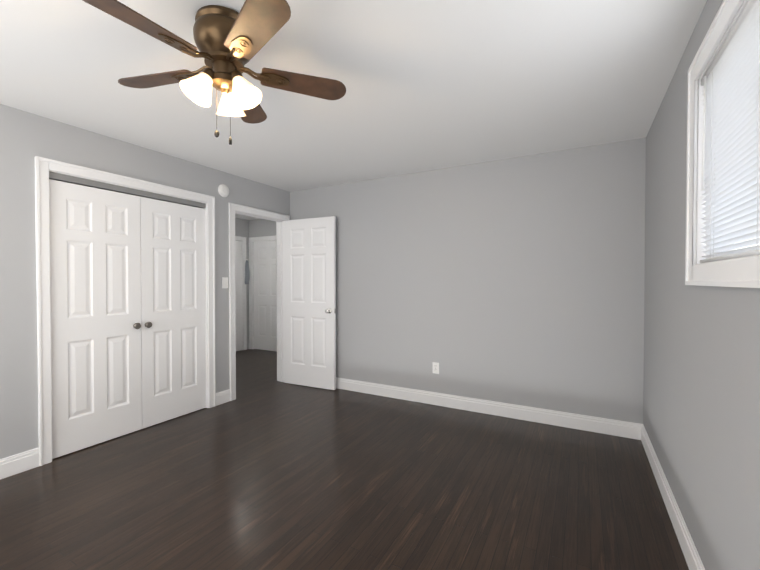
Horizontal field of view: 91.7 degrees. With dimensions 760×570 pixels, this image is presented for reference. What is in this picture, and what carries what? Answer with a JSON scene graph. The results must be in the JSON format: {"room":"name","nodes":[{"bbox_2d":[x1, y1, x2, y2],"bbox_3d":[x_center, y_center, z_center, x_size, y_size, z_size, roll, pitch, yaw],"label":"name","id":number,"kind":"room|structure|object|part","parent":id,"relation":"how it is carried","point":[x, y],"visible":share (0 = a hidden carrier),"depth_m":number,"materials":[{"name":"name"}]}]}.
{"room":"empty bedroom","nodes":[
{"label":"empty bedroom","id":0,"kind":"room"},
{"bbox_2d":[0,104,289,458],"bbox_3d":[-1.947,0.025,3.479,0.120,2.440,5.900,0,1,29],"label":"wall","id":1,"kind":"structure","parent":0,"point":[26,138],"depth_m":2.54,"materials":[{"name":"grey paint"}]},
{"bbox_2d":[0,447,39,479],"bbox_3d":[-2.805,1.202,1.789,0.018,0.130,1.790,0,1,29],"label":"baseboard","id":2,"kind":"structure","parent":1,"relation":"attached to","point":[19,463],"depth_m":2.48,"materials":[{"name":"white wood"}]},
{"bbox_2d":[49,179,141,458],"bbox_3d":[-2.209,0.240,2.910,0.075,2.008,0.619,0,1,29],"label":"closet door","id":3,"kind":"structure","parent":1,"relation":"in","point":[95,300],"depth_m":2.88,"materials":[{"name":"white wood"}]},
{"bbox_3d":[-2.066,0.341,3.135,0.040,0.054,0.054,0,1,29],"label":"knob","id":4,"kind":"part","parent":3,"relation":"part of","materials":[{"name":"grey metal"}]},
{"bbox_2d":[35,156,215,465],"bbox_3d":[-2.098,0.203,3.205,0.120,2.090,1.290,0,1,29],"label":"door frame","id":5,"kind":"structure","parent":1,"relation":"attached to","point":[206,286],"depth_m":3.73,"materials":[{"name":"white wood"}]},
{"bbox_2d":[49,171,205,207],"bbox_3d":[-2.084,-0.799,3.184,0.063,0.045,1.250,0,1,29],"label":"track rail","id":6,"kind":"object","parent":1,"relation":"attached to","point":[91,183],"visible":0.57,"depth_m":3.03,"materials":[{"name":"silver metal"}]},
{"bbox_2d":[140,197,205,428],"bbox_3d":[-1.909,0.233,3.457,0.075,2.008,0.619,0,1,29],"label":"closet door","id":7,"kind":"structure","parent":1,"relation":"in","point":[173,315],"depth_m":3.42,"materials":[{"name":"white wood"}]},
{"bbox_3d":[-2.021,0.340,3.218,0.040,0.054,0.054,0,1,29],"label":"knob","id":8,"kind":"part","parent":7,"relation":"part of","materials":[{"name":"grey metal"}]},
{"bbox_2d":[216,391,223,404],"bbox_3d":[-1.971,1.179,3.588,0.018,0.130,1.008,0,1,29],"label":"baseboard","id":9,"kind":"structure","parent":1,"relation":"attached to","point":[220,395],"depth_m":3.84,"materials":[{"name":"white wood"}]},
{"bbox_2d":[218,184,229,196],"bbox_3d":[-1.632,-1.000,3.874,0.039,0.132,0.132,0,1,29],"label":"smoke detector","id":10,"kind":"object","parent":1,"relation":"attached to","point":[223,190],"visible":1,"depth_m":3.85,"materials":[{"name":"white plastic"}]},
{"bbox_2d":[222,277,227,287],"bbox_3d":[-1.637,-0.031,3.907,0.011,0.116,0.070,0,1,29],"label":"light switch","id":11,"kind":"object","parent":1,"relation":"attached to","point":[224,282],"visible":1,"depth_m":3.90,"materials":[{"name":"white plastic"}]},
{"bbox_2d":[228,202,289,400],"bbox_3d":[-1.452,0.169,4.384,0.170,2.129,0.918,0,1,29],"label":"trim","id":12,"kind":"structure","parent":1,"relation":"attached to","point":[233,207],"depth_m":3.98,"materials":[{"name":"white wood"}]},
{"bbox_2d":[235,211,283,381],"bbox_3d":[-1.452,0.198,4.384,0.120,2.070,0.800,0,1,29],"label":"door frame","id":13,"kind":"structure","parent":1,"relation":"attached to","point":[280,351],"depth_m":4.71,"materials":[{"name":"white wood"}]},
{"bbox_2d":[283,216,335,389],"bbox_3d":[-0.860,0.204,4.510,0.756,2.038,0.160,0,1,29],"label":"open door","id":14,"kind":"structure","parent":13,"relation":"attached to","point":[309,286],"depth_m":4.47,"materials":[{"name":"white wood"}]},
{"bbox_3d":[-0.573,0.296,4.353,0.100,0.064,0.160,0,1,29],"label":"knob","id":15,"kind":"part","parent":14,"relation":"part of","materials":[{"name":"silver metal"}]},
{"bbox_2d":[235,218,248,350],"bbox_3d":[-3.317,-0.003,5.597,0.120,2.440,3.500,0,1,29],"label":"wall","id":16,"kind":"structure","parent":0,"point":[241,227],"depth_m":6.92,"materials":[{"name":"grey paint"}]},
{"bbox_2d":[235,240,242,350],"bbox_3d":[-2.720,0.188,6.550,0.012,2.015,0.690,0,1,29],"label":"door","id":17,"kind":"structure","parent":16,"relation":"in","point":[239,289],"depth_m":6.78,"materials":[{"name":"white wood"}]},
{"bbox_2d":[235,236,246,349],"bbox_3d":[-2.717,0.151,6.548,0.029,2.109,0.858,0,1,29],"label":"trim","id":18,"kind":"structure","parent":16,"relation":"attached to","point":[243,239],"depth_m":6.88,"materials":[{"name":"white wood"}]},
{"bbox_3d":[-2.496,-0.480,6.914,0.050,0.041,0.100,0,1,29],"label":"towel hook","id":19,"kind":"object","parent":16,"relation":"attached to","visible":0},
{"bbox_2d":[245,260,249,283],"bbox_3d":[-2.490,-0.255,6.914,0.032,0.451,0.104,0,1,29],"label":"hanging towel","id":20,"kind":"object","parent":19,"relation":"hanging from","point":[247,275],"visible":0.96,"depth_m":6.91,"materials":[{"name":"grey fabric"}]},
{"bbox_2d":[249,219,275,237],"bbox_3d":[-1.585,-0.015,6.575,2.220,2.440,0.120,0,1,29],"label":"wall","id":21,"kind":"structure","parent":0,"point":[260,227],"depth_m":6.83,"materials":[{"name":"grey paint"}]},
{"bbox_2d":[249,235,275,348],"bbox_3d":[-2.032,0.176,6.823,0.800,2.050,0.120,0,1,29],"label":"door frame","id":22,"kind":"structure","parent":21,"relation":"attached to","point":[253,284],"depth_m":6.96,"materials":[{"name":"white wood"}]},
{"bbox_2d":[254,240,276,350],"bbox_3d":[-2.058,0.185,6.776,0.754,2.018,0.097,0,1,29],"label":"hall door","id":23,"kind":"structure","parent":21,"relation":"in","point":[265,310],"depth_m":6.83,"materials":[{"name":"white wood"}]},
{"bbox_2d":[0,349,688,569],"bbox_3d":[-1.171,1.279,3.184,6.420,0.060,6.300,0,1,29],"label":"floor","id":24,"kind":"structure","parent":0,"point":[265,469],"depth_m":2.23,"materials":[{"name":"brown wood"}]},
{"bbox_2d":[0,0,706,219],"bbox_3d":[-1.171,-1.231,3.151,6.420,0.080,6.300,0,1,29],"label":"ceiling","id":25,"kind":"structure","parent":0,"point":[430,85],"depth_m":2.11,"materials":[{"name":"white paint"}]},
{"bbox_2d":[82,0,345,144],"bbox_3d":[-0.718,-0.896,1.615,1.070,0.550,1.041,0,1,29],"label":"ceiling fan","id":26,"kind":"object","parent":25,"relation":"hanging from","point":[230,43],"visible":1,"depth_m":1.56,"materials":[{"name":"brown wood"}]},
{"bbox_3d":[-0.706,-1.010,1.628,0.540,0.322,0.527,0,1,29],"label":"motor","id":27,"kind":"part","parent":26,"relation":"part of","materials":[{"name":"brown metal"}]},
{"bbox_2d":[290,138,645,423],"bbox_3d":[0.514,0.019,3.932,3.760,2.440,0.120,0,1,29],"label":"wall","id":28,"kind":"structure","parent":0,"point":[518,281],"depth_m":3.51,"materials":[{"name":"grey paint"}]},
{"bbox_2d":[433,362,438,373],"bbox_3d":[0.579,0.855,3.834,0.070,0.116,0.010,0,1,29],"label":"electrical outlet","id":29,"kind":"object","parent":28,"relation":"attached to","point":[435,368],"visible":1,"depth_m":3.83,"materials":[{"name":"white plastic"}]},
{"bbox_2d":[336,377,639,439],"bbox_3d":[0.464,1.175,3.900,3.717,0.130,0.018,0,1,29],"label":"baseboard","id":30,"kind":"structure","parent":28,"relation":"attached to","point":[619,428],"depth_m":3.51,"materials":[{"name":"white wood"}]},
{"bbox_2d":[643,0,759,569],"bbox_3d":[1.141,0.057,1.040,0.120,2.440,4.590,0,1,29],"label":"wall","id":31,"kind":"structure","parent":0,"point":[701,407],"depth_m":1.62,"materials":[{"name":"grey paint"}]},
{"bbox_2d":[640,424,704,569],"bbox_3d":[1.084,1.211,1.087,0.018,0.130,4.355,0,1,29],"label":"baseboard","id":32,"kind":"structure","parent":31,"relation":"attached to","point":[693,560],"depth_m":1.95,"materials":[{"name":"white wood"}]},
{"bbox_2d":[685,0,759,287],"bbox_3d":[1.141,-0.489,1.056,0.142,0.988,1.408,0,1,29],"label":"window","id":33,"kind":"structure","parent":31,"relation":"in","point":[742,272],"depth_m":1.60,"materials":[{"name":"white"}]},
{"bbox_2d":[700,0,759,262],"bbox_3d":[1.109,-0.490,1.074,0.043,0.794,1.212,0,1,29],"label":"window blinds","id":34,"kind":"object","parent":33,"relation":"attached to","point":[730,81],"visible":1,"depth_m":1.28,"materials":[{"name":"white plastic"}]}
]}

